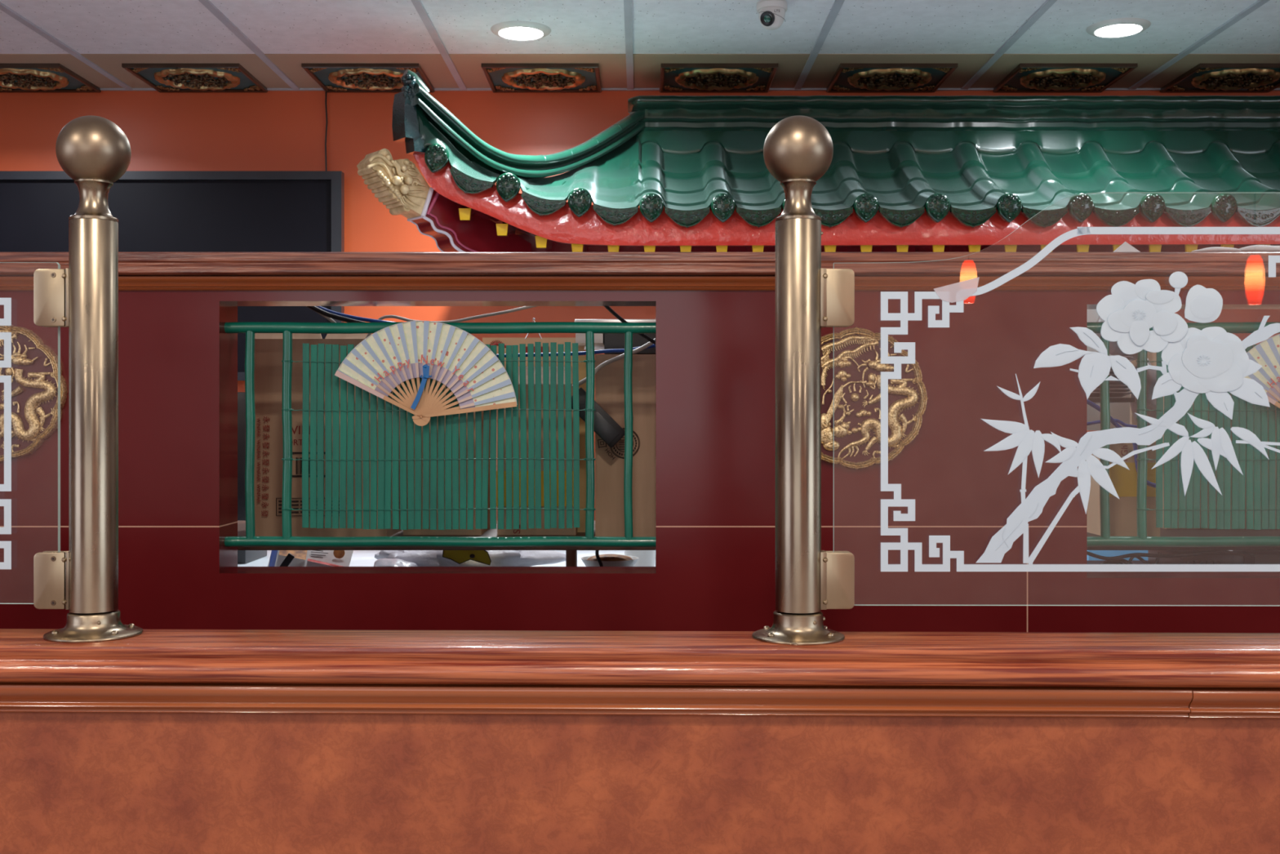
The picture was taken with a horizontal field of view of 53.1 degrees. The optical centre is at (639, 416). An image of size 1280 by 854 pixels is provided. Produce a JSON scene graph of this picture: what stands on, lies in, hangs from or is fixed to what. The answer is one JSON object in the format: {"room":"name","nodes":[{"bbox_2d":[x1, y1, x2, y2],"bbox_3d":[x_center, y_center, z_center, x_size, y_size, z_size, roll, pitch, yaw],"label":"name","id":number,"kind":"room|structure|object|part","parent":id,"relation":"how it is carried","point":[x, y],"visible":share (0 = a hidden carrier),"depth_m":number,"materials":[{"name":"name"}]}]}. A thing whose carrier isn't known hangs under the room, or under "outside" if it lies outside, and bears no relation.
{"room":"chinese restaurant","nodes":[
{"label":"chinese restaurant","id":0,"kind":"room"},
{"bbox_2d":[0,290,1279,632],"bbox_3d":[-0.800,0.603,2.250,6.800,1.695,0.100,0,0,0],"label":"wall","id":1,"kind":"structure","parent":0,"point":[714,570],"depth_m":2.20,"materials":[{"name":"red paint"}]},
{"bbox_2d":[0,324,67,462],"bbox_3d":[-1.105,-0.042,2.193,0.245,0.245,0.016,0,0,0],"label":"medallion","id":2,"kind":"object","parent":1,"relation":"attached to","point":[33,371],"visible":0.81,"depth_m":2.19,"materials":[{"name":"gold metal"}]},
{"bbox_2d":[317,312,336,322],"bbox_3d":[-0.595,-0.184,2.400,0.067,0.059,0.006,0,0,0],"label":"cable","id":3,"kind":"object","parent":1,"relation":"attached to","point":[330,319],"visible":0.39,"depth_m":2.40,"materials":[{"name":"grey plastic"}]},
{"bbox_2d":[306,306,364,322],"bbox_3d":[-0.567,-0.190,2.380,0.113,0.046,0.009,0,0,0],"label":"cable","id":4,"kind":"object","parent":1,"relation":"attached to","point":[315,308],"visible":0.73,"depth_m":2.38,"materials":[{"name":"black plastic"}]},
{"bbox_2d":[315,306,394,322],"bbox_3d":[-0.528,-0.194,2.426,0.189,0.044,0.045,0,0,-15],"label":"cable","id":5,"kind":"object","parent":1,"relation":"attached to","point":[360,318],"visible":0.54,"depth_m":2.42,"materials":[{"name":"blue plastic"}]},
{"bbox_2d":[281,342,595,529],"bbox_3d":[-0.352,0.034,2.236,0.548,0.328,0.019,0,0,0],"label":"bamboo blind","id":6,"kind":"object","parent":1,"relation":"attached to","point":[336,460],"visible":0.89,"depth_m":2.24,"materials":[{"name":"green paint"}]},
{"bbox_2d":[334,320,517,426],"bbox_3d":[-0.369,-0.074,2.209,0.315,0.182,0.015,0,0,0],"label":"folding fan","id":7,"kind":"object","parent":6,"relation":"attached to","point":[395,354],"visible":1,"depth_m":2.21,"materials":[{"name":"beige paper"}]},
{"bbox_2d":[224,321,655,546],"bbox_3d":[-0.348,0.032,2.236,0.750,0.393,0.020,0,0,0],"label":"railing","id":8,"kind":"object","parent":1,"relation":"attached to","point":[250,328],"visible":0.98,"depth_m":2.23,"materials":[{"name":"green paint"}]},
{"bbox_3d":[-0.348,0.219,2.236,0.750,0.019,0.018,0,0,0],"label":"rail","id":9,"kind":"part","parent":8,"relation":"part of","materials":[{"name":"green paint"}]},
{"bbox_3d":[-0.348,-0.155,2.236,0.750,0.021,0.020,0,0,0],"label":"rail","id":10,"kind":"part","parent":8,"relation":"part of","materials":[{"name":"green metal"}]},
{"bbox_2d":[496,343,655,357],"bbox_3d":[-0.128,-0.126,2.440,0.330,0.029,0.007,0,0,0],"label":"cable","id":11,"kind":"object","parent":1,"relation":"attached to","point":[613,350],"visible":0.46,"depth_m":2.44,"materials":[{"name":"plastic"}]},
{"bbox_2d":[604,306,655,344],"bbox_3d":[-0.015,-0.173,2.400,0.129,0.100,0.007,0,0,0],"label":"cable","id":12,"kind":"object","parent":1,"relation":"attached to","point":[609,308],"visible":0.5,"depth_m":2.40,"materials":[{"name":"black plastic"}]},
{"bbox_2d":[0,252,1279,275],"bbox_3d":[-0.800,-0.260,2.249,6.800,0.038,0.161,0,0,0],"label":"trim","id":13,"kind":"structure","parent":1,"relation":"attached to","point":[130,264],"depth_m":2.17,"materials":[{"name":"brown wood"}]},
{"bbox_2d":[1113,241,1140,252],"bbox_3d":[0.850,-0.293,2.250,0.063,0.028,0.045,0,0,-5],"label":"folded paper","id":14,"kind":"object","parent":13,"relation":"on","point":[1125,246],"visible":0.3,"depth_m":2.24,"materials":[{"name":"white paper"}]},
{"bbox_2d":[1191,246,1240,252],"bbox_3d":[1.019,-0.292,2.270,0.082,0.014,0.067,0,0,0],"label":"crumpled paper","id":15,"kind":"object","parent":13,"relation":"on","point":[1216,249],"visible":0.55,"depth_m":2.24,"materials":[{"name":"white paper"}]},
{"bbox_2d":[1239,244,1279,252],"bbox_3d":[1.114,-0.293,2.270,0.112,0.019,0.061,0,0,0],"label":"crumpled paper","id":16,"kind":"object","parent":13,"relation":"on","point":[1255,248],"visible":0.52,"depth_m":2.25,"materials":[{"name":"white paper"}]},
{"bbox_2d":[0,275,1279,290],"bbox_3d":[-0.800,-0.228,2.192,6.800,0.023,0.019,0,0,0],"label":"trim","id":17,"kind":"structure","parent":1,"relation":"attached to","point":[6,282],"depth_m":2.19,"materials":[{"name":"brown wood"}]},
{"bbox_2d":[821,326,928,470],"bbox_3d":[0.371,-0.031,2.193,0.245,0.245,0.016,0,0,0],"label":"medallion","id":18,"kind":"object","parent":1,"relation":"attached to","point":[858,367],"visible":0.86,"depth_m":2.19,"materials":[{"name":"gold metal"}]},
{"bbox_2d":[1087,399,1155,488],"bbox_3d":[0.916,0.050,2.440,0.152,0.176,0.008,0,0,0],"label":"cable","id":19,"kind":"object","parent":1,"relation":"attached to","point":[1091,403],"visible":0.37,"depth_m":2.44,"materials":[{"name":"plastic"}]},
{"bbox_2d":[1087,418,1137,427],"bbox_3d":[0.914,0.015,2.460,0.115,0.021,0.006,0,0,0],"label":"cable","id":20,"kind":"object","parent":19,"relation":"attached to","point":[1119,421],"visible":0.6,"depth_m":2.46,"materials":[{"name":"plastic"}]},
{"bbox_2d":[1087,321,1279,546],"bbox_3d":[1.145,0.032,2.236,0.750,0.393,0.020,0,0,0],"label":"railing","id":21,"kind":"object","parent":1,"relation":"attached to","point":[1104,540],"visible":0.6,"depth_m":2.23,"materials":[{"name":"green paint"}]},
{"bbox_3d":[1.145,0.219,2.236,0.750,0.019,0.018,0,0,0],"label":"rail","id":22,"kind":"part","parent":21,"relation":"part of","materials":[{"name":"green paint"}]},
{"bbox_3d":[1.145,-0.155,2.236,0.750,0.021,0.020,0,0,0],"label":"rail","id":23,"kind":"part","parent":21,"relation":"part of","materials":[{"name":"metal"}]},
{"bbox_2d":[1136,344,1279,529],"bbox_3d":[1.141,0.034,2.236,0.548,0.328,0.019,0,0,0],"label":"bamboo blind","id":24,"kind":"object","parent":1,"relation":"attached to","point":[1252,463],"visible":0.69,"depth_m":2.24,"materials":[{"name":"green paint"}]},
{"bbox_2d":[1244,333,1279,408],"bbox_3d":[1.169,-0.060,2.209,0.310,0.182,0.015,0,0,0],"label":"folding fan","id":25,"kind":"object","parent":24,"relation":"attached to","point":[1266,353],"visible":0.72,"depth_m":2.21,"materials":[{"name":"beige paper"}]},
{"bbox_2d":[0,712,1279,853],"bbox_3d":[0.000,0.867,1.414,3.802,1.166,0.052,0,0,1],"label":"wall","id":26,"kind":"structure","parent":0,"point":[71,783],"depth_m":1.39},
{"bbox_2d":[0,682,1279,719],"bbox_3d":[0.000,0.307,1.379,3.801,0.036,0.023,0,0,1],"label":"trim","id":27,"kind":"structure","parent":26,"relation":"attached to","point":[1234,703],"depth_m":1.37,"materials":[{"name":"brown wood"}]},
{"bbox_2d":[0,628,1279,688],"bbox_3d":[0.000,0.266,1.409,3.803,0.044,0.105,0,0,1],"label":"ledge","id":28,"kind":"object","parent":26,"relation":"on","point":[265,656],"visible":1,"depth_m":1.36,"materials":[{"name":"red wood"}]},
{"bbox_2d":[33,115,142,642],"bbox_3d":[-0.611,-0.045,1.432,0.103,0.580,0.103,0,0,43],"label":"brass post","id":29,"kind":"object","parent":28,"relation":"on","point":[94,152],"visible":1,"depth_m":1.41,"materials":[{"name":"gold metal"}]},
{"bbox_2d":[0,262,60,604],"bbox_3d":[-0.901,0.018,1.438,0.502,0.383,0.007,0,0,1],"label":"glass pane","id":30,"kind":"object","parent":29,"relation":"attached to","point":[6,321],"visible":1,"depth_m":1.43,"materials":[{"name":"clear glass"}]},
{"bbox_3d":[-0.657,0.183,1.425,0.034,0.063,0.004,0,0,0],"label":"clamp plate","id":31,"kind":"part","parent":29,"relation":"part of","materials":[{"name":"gold metal"}]},
{"bbox_3d":[-0.657,-0.132,1.425,0.034,0.064,0.004,0,0,0],"label":"clamp plate","id":32,"kind":"part","parent":29,"relation":"part of","materials":[{"name":"gold metal"}]},
{"bbox_2d":[751,115,854,645],"bbox_3d":[0.175,-0.044,1.417,0.102,0.576,0.102,0,0,-42],"label":"brass post","id":33,"kind":"object","parent":28,"relation":"on","point":[798,150],"visible":1,"depth_m":1.40,"materials":[{"name":"gold metal"}]},
{"bbox_3d":[0.218,0.181,1.409,0.035,0.062,0.004,0,0,0],"label":"clamp plate","id":34,"kind":"part","parent":33,"relation":"part of","materials":[{"name":"gold metal"}]},
{"bbox_3d":[0.218,-0.131,1.409,0.035,0.063,0.004,0,0,0],"label":"clamp plate","id":35,"kind":"part","parent":33,"relation":"part of","materials":[{"name":"gold metal"}]},
{"bbox_2d":[833,192,1279,605],"bbox_3d":[0.651,-0.019,1.404,0.875,0.454,0.011,0,0,1],"label":"glass pane","id":36,"kind":"object","parent":33,"relation":"attached to","point":[1214,362],"visible":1,"depth_m":1.41,"materials":[{"name":"clear glass"}]},
{"bbox_2d":[0,0,1279,88],"bbox_3d":[0.200,-1.209,0.545,8.800,0.022,8.290,0,0,0],"label":"ceiling","id":37,"kind":"structure","parent":0,"point":[109,34],"depth_m":4.03,"materials":[{"name":"tile"}]},
{"bbox_2d":[0,63,101,92],"bbox_3d":[-2.170,-1.190,4.515,0.398,0.028,0.336,0,0,0],"label":"ceiling panel","id":38,"kind":"object","parent":37,"relation":"attached to","point":[14,77],"visible":1,"depth_m":4.51,"materials":[{"name":"gold metal"}]},
{"bbox_2d":[121,63,267,92],"bbox_3d":[-1.560,-1.190,4.515,0.398,0.028,0.336,0,0,0],"label":"ceiling panel","id":39,"kind":"object","parent":37,"relation":"attached to","point":[162,77],"visible":1,"depth_m":4.48,"materials":[{"name":"gold metal"}]},
{"bbox_2d":[301,63,434,92],"bbox_3d":[-0.950,-1.190,4.515,0.398,0.028,0.336,0,0,0],"label":"ceiling panel","id":40,"kind":"object","parent":37,"relation":"attached to","point":[331,77],"visible":0.86,"depth_m":4.46,"materials":[{"name":"brown wood"}]},
{"bbox_2d":[490,21,551,40],"bbox_3d":[-0.370,-1.192,3.980,0.188,0.016,0.188,0,0,0],"label":"recessed light","id":41,"kind":"object","parent":37,"relation":"in","point":[509,30],"visible":1,"depth_m":3.95,"materials":[{"name":"white plastic"}]},
{"bbox_2d":[499,26,542,39],"bbox_3d":[-0.370,-1.190,3.980,0.138,0.012,0.138,0,0,0],"label":"diffuser","id":42,"kind":"object","parent":41,"relation":"attached to","point":[506,33],"depth_m":3.96,"materials":[{"name":"white plastic"}]},
{"bbox_2d":[480,63,601,92],"bbox_3d":[-0.340,-1.190,4.515,0.398,0.028,0.336,0,0,0],"label":"ceiling panel","id":43,"kind":"object","parent":37,"relation":"attached to","point":[501,77],"visible":1,"depth_m":4.48,"materials":[{"name":"brown wood"}]},
{"bbox_2d":[0,0,1279,90],"bbox_3d":[0.200,-1.196,0.545,8.800,0.009,8.290,0,0,0],"label":"trim","id":44,"kind":"structure","parent":37,"relation":"attached to","point":[837,4],"depth_m":4.18,"materials":[{"name":"metal"}]},
{"bbox_2d":[659,63,777,92],"bbox_3d":[0.270,-1.190,4.515,0.398,0.028,0.336,0,0,0],"label":"ceiling panel","id":45,"kind":"object","parent":37,"relation":"attached to","point":[674,77],"visible":1,"depth_m":4.48,"materials":[{"name":"gold metal"}]},
{"bbox_2d":[756,0,787,30],"bbox_3d":[0.383,-1.162,3.720,0.089,0.076,0.089,0,0,0],"label":"security camera","id":46,"kind":"object","parent":37,"relation":"attached to","point":[771,13],"visible":1,"depth_m":3.69,"materials":[{"name":"white plastic"}]},
{"bbox_2d":[826,63,957,92],"bbox_3d":[0.880,-1.190,4.515,0.398,0.028,0.336,0,0,0],"label":"ceiling panel","id":47,"kind":"object","parent":37,"relation":"attached to","point":[848,77],"visible":1,"depth_m":4.48,"materials":[{"name":"gold metal"}]},
{"bbox_2d":[992,63,1137,92],"bbox_3d":[1.490,-1.190,4.515,0.398,0.028,0.336,0,0,0],"label":"ceiling panel","id":48,"kind":"object","parent":37,"relation":"attached to","point":[1025,77],"visible":1,"depth_m":4.48,"materials":[{"name":"brown wood"}]},
{"bbox_2d":[1085,17,1151,38],"bbox_3d":[1.475,-1.192,3.950,0.188,0.016,0.188,0,0,0],"label":"recessed light","id":49,"kind":"object","parent":37,"relation":"in","point":[1121,27],"visible":1,"depth_m":3.92,"materials":[{"name":"white plastic"}]},
{"bbox_2d":[1095,24,1141,36],"bbox_3d":[1.475,-1.190,3.950,0.138,0.012,0.138,0,0,0],"label":"diffuser","id":50,"kind":"object","parent":49,"relation":"attached to","point":[1101,30],"depth_m":3.93,"materials":[{"name":"white plastic"}]},
{"bbox_2d":[1160,63,1279,92],"bbox_3d":[2.100,-1.190,4.515,0.398,0.028,0.336,0,0,0],"label":"ceiling panel","id":51,"kind":"object","parent":37,"relation":"attached to","point":[1202,77],"visible":1,"depth_m":4.50,"materials":[{"name":"gold metal"}]},
{"bbox_2d":[0,90,1279,519],"bbox_3d":[0.200,0.075,4.740,8.800,2.750,0.100,0,0,0],"label":"wall","id":52,"kind":"structure","parent":0,"point":[271,131],"depth_m":4.69,"materials":[{"name":"orange paint"}]},
{"bbox_2d":[0,171,344,380],"bbox_3d":[-1.734,-0.504,4.631,1.329,0.750,0.087,0,0,0],"label":"television","id":53,"kind":"object","parent":52,"relation":"attached to","point":[155,211],"visible":0.4,"depth_m":4.61,"materials":[{"name":"black plastic"}]},
{"bbox_2d":[324,92,327,171],"bbox_3d":[-1.145,-1.006,4.675,0.011,0.376,0.006,0,0,0],"label":"power cable","id":54,"kind":"object","parent":52,"relation":"attached to","point":[326,94],"visible":0.81,"depth_m":4.67,"materials":[{"name":"black plastic"}]},
{"bbox_2d":[356,69,1279,252],"bbox_3d":[1.194,-0.792,4.281,4.136,0.627,0.922,0,0,0],"label":"tiled roof","id":55,"kind":"structure","parent":52,"relation":"attached to","point":[686,156],"depth_m":4.18,"materials":[{"name":"green ceramic"}]},
{"bbox_3d":[1.390,-0.555,4.320,3.620,0.110,0.040,0,0,0],"label":"wall plate","id":56,"kind":"part","parent":55,"relation":"part of","materials":[{"name":"red paint"}]},
{"bbox_2d":[1087,309,1129,430],"bbox_3d":[1.046,-0.113,2.880,0.097,0.288,0.040,0,0,0],"label":"upper cabinet","id":57,"kind":"object","parent":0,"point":[1119,411],"visible":0.02,"depth_m":2.86,"materials":[{"name":"wood"}]},
{"bbox_2d":[1088,397,1134,403],"bbox_3d":[0.938,-0.033,2.703,0.091,0.009,0.315,0,0,0],"label":"wire shelf","id":58,"kind":"object","parent":57,"relation":"attached to","point":[1095,400],"visible":0.29,"depth_m":2.54,"materials":[{"name":"grey metal"}]},
{"bbox_2d":[1088,355,1133,397],"bbox_3d":[0.946,-0.080,2.620,0.117,0.082,0.116,0,0,0],"label":"plate stack","id":59,"kind":"object","parent":58,"relation":"on","point":[1117,388],"visible":0.24,"depth_m":2.57,"materials":[{"name":"ceramic"}]},
{"bbox_3d":[0.946,-0.044,2.620,0.116,0.010,0.116,0,0,0],"label":"plate","id":60,"kind":"part","parent":59,"relation":"part of","materials":[{"name":"ceramic"}]},
{"bbox_3d":[0.947,-0.051,2.620,0.116,0.010,0.116,0,0,0],"label":"plate","id":61,"kind":"part","parent":59,"relation":"part of","materials":[{"name":"ceramic"}]},
{"bbox_3d":[0.945,-0.059,2.620,0.116,0.010,0.116,0,0,0],"label":"plate","id":62,"kind":"part","parent":59,"relation":"part of","materials":[{"name":"ceramic"}]},
{"bbox_2d":[1094,316,1137,360],"bbox_3d":[0.985,-0.176,2.650,0.112,0.122,0.104,0,0,0],"label":"plastic bag","id":63,"kind":"object","parent":59,"relation":"on","point":[1114,349],"visible":0.21,"depth_m":2.63,"materials":[{"name":"white plastic"}]},
{"bbox_3d":[0.946,-0.066,2.620,0.116,0.010,0.116,0,0,0],"label":"plate","id":64,"kind":"part","parent":59,"relation":"part of","materials":[{"name":"ceramic"}]},
{"bbox_3d":[0.200,1.500,0.545,9.000,0.100,8.490,0,0,0],"label":"floor","id":65,"kind":"structure","parent":0,"visible":0},
{"bbox_2d":[237,550,1232,566],"bbox_3d":[0.150,0.921,3.755,4.100,1.058,1.810,0,0,0],"label":"countertop","id":66,"kind":"structure","parent":65,"relation":"on","point":[359,557],"depth_m":3.52,"materials":[{"name":"white laminate"}]},
{"bbox_2d":[237,391,266,564],"bbox_3d":[-1.246,0.164,3.500,0.398,0.457,0.200,0,0,0],"label":"base cabinet","id":67,"kind":"object","parent":66,"relation":"on","point":[244,557],"visible":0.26,"depth_m":3.40,"materials":[{"name":"black wood"}]},
{"bbox_2d":[279,552,294,566],"bbox_3d":[-0.816,0.339,2.947,0.042,0.050,0.006,0,0,0],"label":"pen holder","id":68,"kind":"object","parent":66,"relation":"on","point":[290,557],"visible":0.56,"depth_m":2.94,"materials":[{"name":"black plastic"}]},
{"bbox_2d":[267,550,353,566],"bbox_3d":[-0.777,0.340,3.022,0.200,0.084,0.059,0,0,0],"label":"leaflet","id":69,"kind":"object","parent":66,"relation":"on","point":[302,557],"visible":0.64,"depth_m":3.02,"materials":[{"name":"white paper"}]},
{"bbox_2d":[279,550,306,559],"bbox_3d":[-0.817,0.317,3.019,0.071,0.037,0.051,0,0,0],"label":"photo","id":70,"kind":"object","parent":69,"relation":"attached to","point":[299,554],"depth_m":3.01},
{"bbox_2d":[333,550,344,558],"bbox_3d":[-0.710,0.322,3.021,0.027,0.027,0.001,0,0,0],"label":"food picture","id":71,"kind":"object","parent":69,"relation":"on","point":[336,553],"depth_m":3.02},
{"bbox_2d":[373,558,417,566],"bbox_3d":[-0.556,0.345,2.910,0.097,0.044,0.116,0,0,0],"label":"plastic bag","id":72,"kind":"object","parent":66,"relation":"on","point":[382,562],"visible":0.44,"depth_m":2.89,"materials":[{"name":"white plastic"}]},
{"bbox_2d":[373,550,565,566],"bbox_3d":[-0.401,0.334,3.042,0.464,0.106,0.248,0,0,0],"label":"plastic bag","id":73,"kind":"object","parent":66,"relation":"on","point":[420,557],"visible":0.37,"depth_m":2.97,"materials":[{"name":"white plastic"}]},
{"bbox_2d":[443,550,490,564],"bbox_3d":[-0.396,0.317,2.927,0.110,0.044,0.004,0,0,0],"label":"print","id":74,"kind":"object","parent":73,"relation":"attached to","point":[460,557],"depth_m":2.92},
{"bbox_2d":[580,553,639,566],"bbox_3d":[-0.068,0.338,2.900,0.132,0.050,0.132,0,0,0],"label":"bowl","id":75,"kind":"object","parent":66,"relation":"on","point":[607,560],"visible":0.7,"depth_m":2.86,"materials":[{"name":"ceramic"}]},
{"bbox_2d":[623,550,655,566],"bbox_3d":[0.000,0.326,3.150,0.090,0.100,0.090,0,0,0],"label":"tub","id":76,"kind":"object","parent":66,"relation":"on","point":[646,557],"visible":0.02,"depth_m":3.12,"materials":[{"name":"plastic"}]},
{"bbox_2d":[1087,550,1147,559],"bbox_3d":[1.279,0.307,3.400,0.248,0.170,0.200,0,0,0],"label":"container","id":77,"kind":"object","parent":66,"relation":"on","point":[1103,553],"visible":0.02,"depth_m":3.30,"materials":[{"name":"plastic"}]},
{"bbox_3d":[1.930,0.322,2.850,0.024,0.139,0.100,0,0,0],"label":"support","id":78,"kind":"object","parent":66,"relation":"on","visible":0},
{"bbox_2d":[1087,560,1147,564],"bbox_3d":[1.335,0.323,2.610,1.190,0.007,0.460,0,0,0],"label":"shelf","id":79,"kind":"object","parent":78,"relation":"on","point":[1089,562],"visible":0.02,"depth_m":2.81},
{"bbox_2d":[1100,558,1133,564],"bbox_3d":[0.916,0.310,2.484,0.089,0.076,0.052,0,0,0],"label":"coiled cable","id":80,"kind":"object","parent":79,"relation":"on","point":[1118,561],"visible":0.15,"depth_m":2.47,"materials":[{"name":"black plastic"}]},
{"bbox_2d":[1127,551,1161,564],"bbox_3d":[0.958,0.279,2.440,0.071,0.043,0.006,0,0,0],"label":"cable","id":81,"kind":"object","parent":79,"relation":"on","point":[1140,558],"visible":0.64,"depth_m":2.44,"materials":[{"name":"black plastic"}]},
{"bbox_2d":[1147,550,1244,564],"bbox_3d":[1.141,0.296,2.634,0.128,0.046,0.173,0,0,0],"label":"equipment box","id":82,"kind":"object","parent":79,"relation":"on","point":[1206,558],"visible":0.36,"depth_m":2.55,"materials":[{"name":"plastic"}]},
{"bbox_2d":[1232,550,1279,564],"bbox_3d":[1.339,0.298,2.650,0.182,0.040,0.100,0,0,0],"label":"table","id":83,"kind":"object","parent":79,"relation":"on","point":[1262,557],"visible":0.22,"depth_m":2.60,"materials":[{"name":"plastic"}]},
{"bbox_2d":[1087,527,1279,550],"bbox_3d":[1.325,0.245,2.670,1.250,0.016,0.500,0,0,0],"label":"shelf","id":84,"kind":"object","parent":78,"relation":"on","point":[1163,531],"visible":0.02,"depth_m":2.54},
{"bbox_2d":[1087,441,1159,536],"bbox_3d":[0.966,0.143,2.597,0.101,0.187,0.206,0,0,0],"label":"cardboard box","id":85,"kind":"object","parent":84,"relation":"on","point":[1122,512],"visible":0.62,"depth_m":2.50,"materials":[{"name":"brown cardboard"}]},
{"bbox_2d":[1129,358,1156,426],"bbox_3d":[1.026,-0.034,2.598,0.050,0.172,0.084,0,0,0],"label":"plastic bag","id":86,"kind":"object","parent":85,"relation":"on","point":[1151,374],"visible":0.2,"depth_m":2.56,"materials":[{"name":"plastic"}]},
{"bbox_2d":[1087,550,1255,560],"bbox_3d":[0.998,0.262,2.420,0.328,0.021,0.007,0,0,0],"label":"cable","id":87,"kind":"object","parent":84,"relation":"attached to","point":[1210,552],"visible":0.95,"depth_m":2.42,"materials":[{"name":"black plastic"}]},
{"bbox_2d":[1129,351,1276,528],"bbox_3d":[1.284,0.048,2.797,0.348,0.379,0.205,0,0,0],"label":"cardboard box","id":88,"kind":"object","parent":84,"relation":"on","point":[1151,356],"visible":0.06,"depth_m":2.70,"materials":[{"name":"brown cardboard"}]},
{"bbox_3d":[-1.240,0.322,2.850,0.024,0.139,0.100,0,0,0],"label":"support","id":89,"kind":"object","parent":66,"relation":"on","visible":0},
{"bbox_2d":[237,520,655,550],"bbox_3d":[-0.515,0.245,2.670,1.470,0.016,0.500,0,0,0],"label":"shelf","id":90,"kind":"object","parent":89,"relation":"on","point":[241,523],"visible":0.02,"depth_m":2.42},
{"bbox_2d":[253,333,402,537],"bbox_3d":[-0.632,0.036,2.657,0.274,0.402,0.326,0,0,0],"label":"cardboard box","id":91,"kind":"object","parent":90,"relation":"on","point":[268,480],"visible":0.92,"depth_m":2.50,"materials":[{"name":"brown cardboard"}]},
{"bbox_2d":[364,306,536,338],"bbox_3d":[-0.345,-0.188,2.500,0.391,0.091,0.006,0,0,0],"label":"cable","id":92,"kind":"object","parent":91,"relation":"on","point":[382,317],"visible":0.59,"depth_m":2.50,"materials":[{"name":"plastic"}]},
{"bbox_2d":[403,377,497,534],"bbox_3d":[-0.396,0.054,2.697,0.156,0.366,0.285,0,0,0],"label":"cardboard box","id":93,"kind":"object","parent":90,"relation":"on","point":[409,531],"visible":0.1,"depth_m":2.56,"materials":[{"name":"brown cardboard"}]},
{"bbox_2d":[496,384,577,534],"bbox_3d":[-0.207,0.086,2.687,0.159,0.301,0.266,0,0,0],"label":"cardboard box","id":94,"kind":"object","parent":90,"relation":"on","point":[542,531],"visible":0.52,"depth_m":2.56,"materials":[{"name":"brown cardboard"}]},
{"bbox_2d":[482,317,584,384],"bbox_3d":[-0.229,-0.139,2.748,0.219,0.146,0.011,0,0,0],"label":"printed card","id":95,"kind":"object","parent":94,"relation":"on","point":[492,341],"visible":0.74,"depth_m":2.75,"materials":[{"name":"cardboard"}]},
{"bbox_2d":[489,340,506,347],"bbox_3d":[-0.305,-0.155,2.748,0.039,0.017,0.005,0,0,0],"label":"picture","id":96,"kind":"object","parent":95,"relation":"attached to","point":[491,342],"depth_m":2.75},
{"bbox_2d":[525,346,549,353],"bbox_3d":[-0.221,-0.140,2.748,0.052,0.021,0.002,0,0,0],"label":"picture","id":97,"kind":"object","parent":95,"relation":"attached to","point":[526,346],"depth_m":2.75},
{"bbox_2d":[518,366,572,384],"bbox_3d":[-0.199,-0.085,2.670,0.113,0.037,0.020,0,0,0],"label":"board","id":98,"kind":"object","parent":94,"relation":"on","point":[526,367],"visible":0.29,"depth_m":2.66,"materials":[{"name":"wood"}]},
{"bbox_2d":[565,550,577,566],"bbox_3d":[-0.147,0.306,2.750,0.024,0.090,0.024,0,0,0],"label":"marker pen","id":99,"kind":"object","parent":90,"relation":"attached to","point":[571,555],"visible":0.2,"depth_m":2.74,"materials":[{"name":"brown plastic"}]},
{"bbox_2d":[577,355,586,532],"bbox_3d":[-0.117,0.062,2.625,0.028,0.369,0.010,0,0,0],"label":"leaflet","id":100,"kind":"object","parent":90,"relation":"on","point":[582,366],"visible":0.21,"depth_m":2.62,"materials":[{"name":"brown paper"}]},
{"bbox_2d":[595,550,603,566],"bbox_3d":[-0.083,0.293,2.600,0.016,0.078,0.007,0,0,0],"label":"cord","id":101,"kind":"object","parent":90,"relation":"hanging from","point":[597,552],"visible":0.37,"depth_m":2.60,"materials":[{"name":"black plastic"}]},
{"bbox_2d":[595,354,655,537],"bbox_3d":[-0.006,0.058,2.667,0.162,0.358,0.347,0,0,0],"label":"cardboard box","id":102,"kind":"object","parent":90,"relation":"on","point":[609,380],"visible":0.59,"depth_m":2.50,"materials":[{"name":"brown cardboard"}]},
{"bbox_2d":[571,386,624,448],"bbox_3d":[-0.084,0.003,2.442,0.116,0.116,0.026,0,0,0],"label":"card terminal","id":103,"kind":"object","parent":102,"relation":"on","point":[605,426],"visible":0.62,"depth_m":2.43,"materials":[{"name":"black plastic"}]},
{"bbox_2d":[572,337,655,386],"bbox_3d":[-0.045,-0.102,2.420,0.167,0.099,0.008,0,0,0],"label":"cable","id":104,"kind":"object","parent":103,"relation":"attached to","point":[601,366],"visible":0.59,"depth_m":2.42,"materials":[{"name":"grey plastic"}]},
{"bbox_2d":[573,319,655,354],"bbox_3d":[-0.041,-0.164,2.760,0.187,0.069,0.280,0,0,0],"label":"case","id":105,"kind":"object","parent":102,"relation":"on","point":[602,341],"visible":0.23,"depth_m":2.63,"materials":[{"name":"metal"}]},
{"bbox_3d":[-0.104,-0.166,2.760,0.056,0.030,0.260,0,0,0],"label":"label panel","id":106,"kind":"part","parent":105,"relation":"part of","materials":[{"name":"white paper"}]},
{"bbox_3d":[-0.041,-0.190,2.760,0.187,0.018,0.280,0,0,0],"label":"lid","id":107,"kind":"part","parent":105,"relation":"part of","materials":[{"name":"metal"}]},
{"bbox_3d":[-0.011,-0.155,2.760,0.126,0.051,0.260,0,0,0],"label":"dark panel","id":108,"kind":"part","parent":105,"relation":"part of","materials":[{"name":"black plastic"}]}
]}

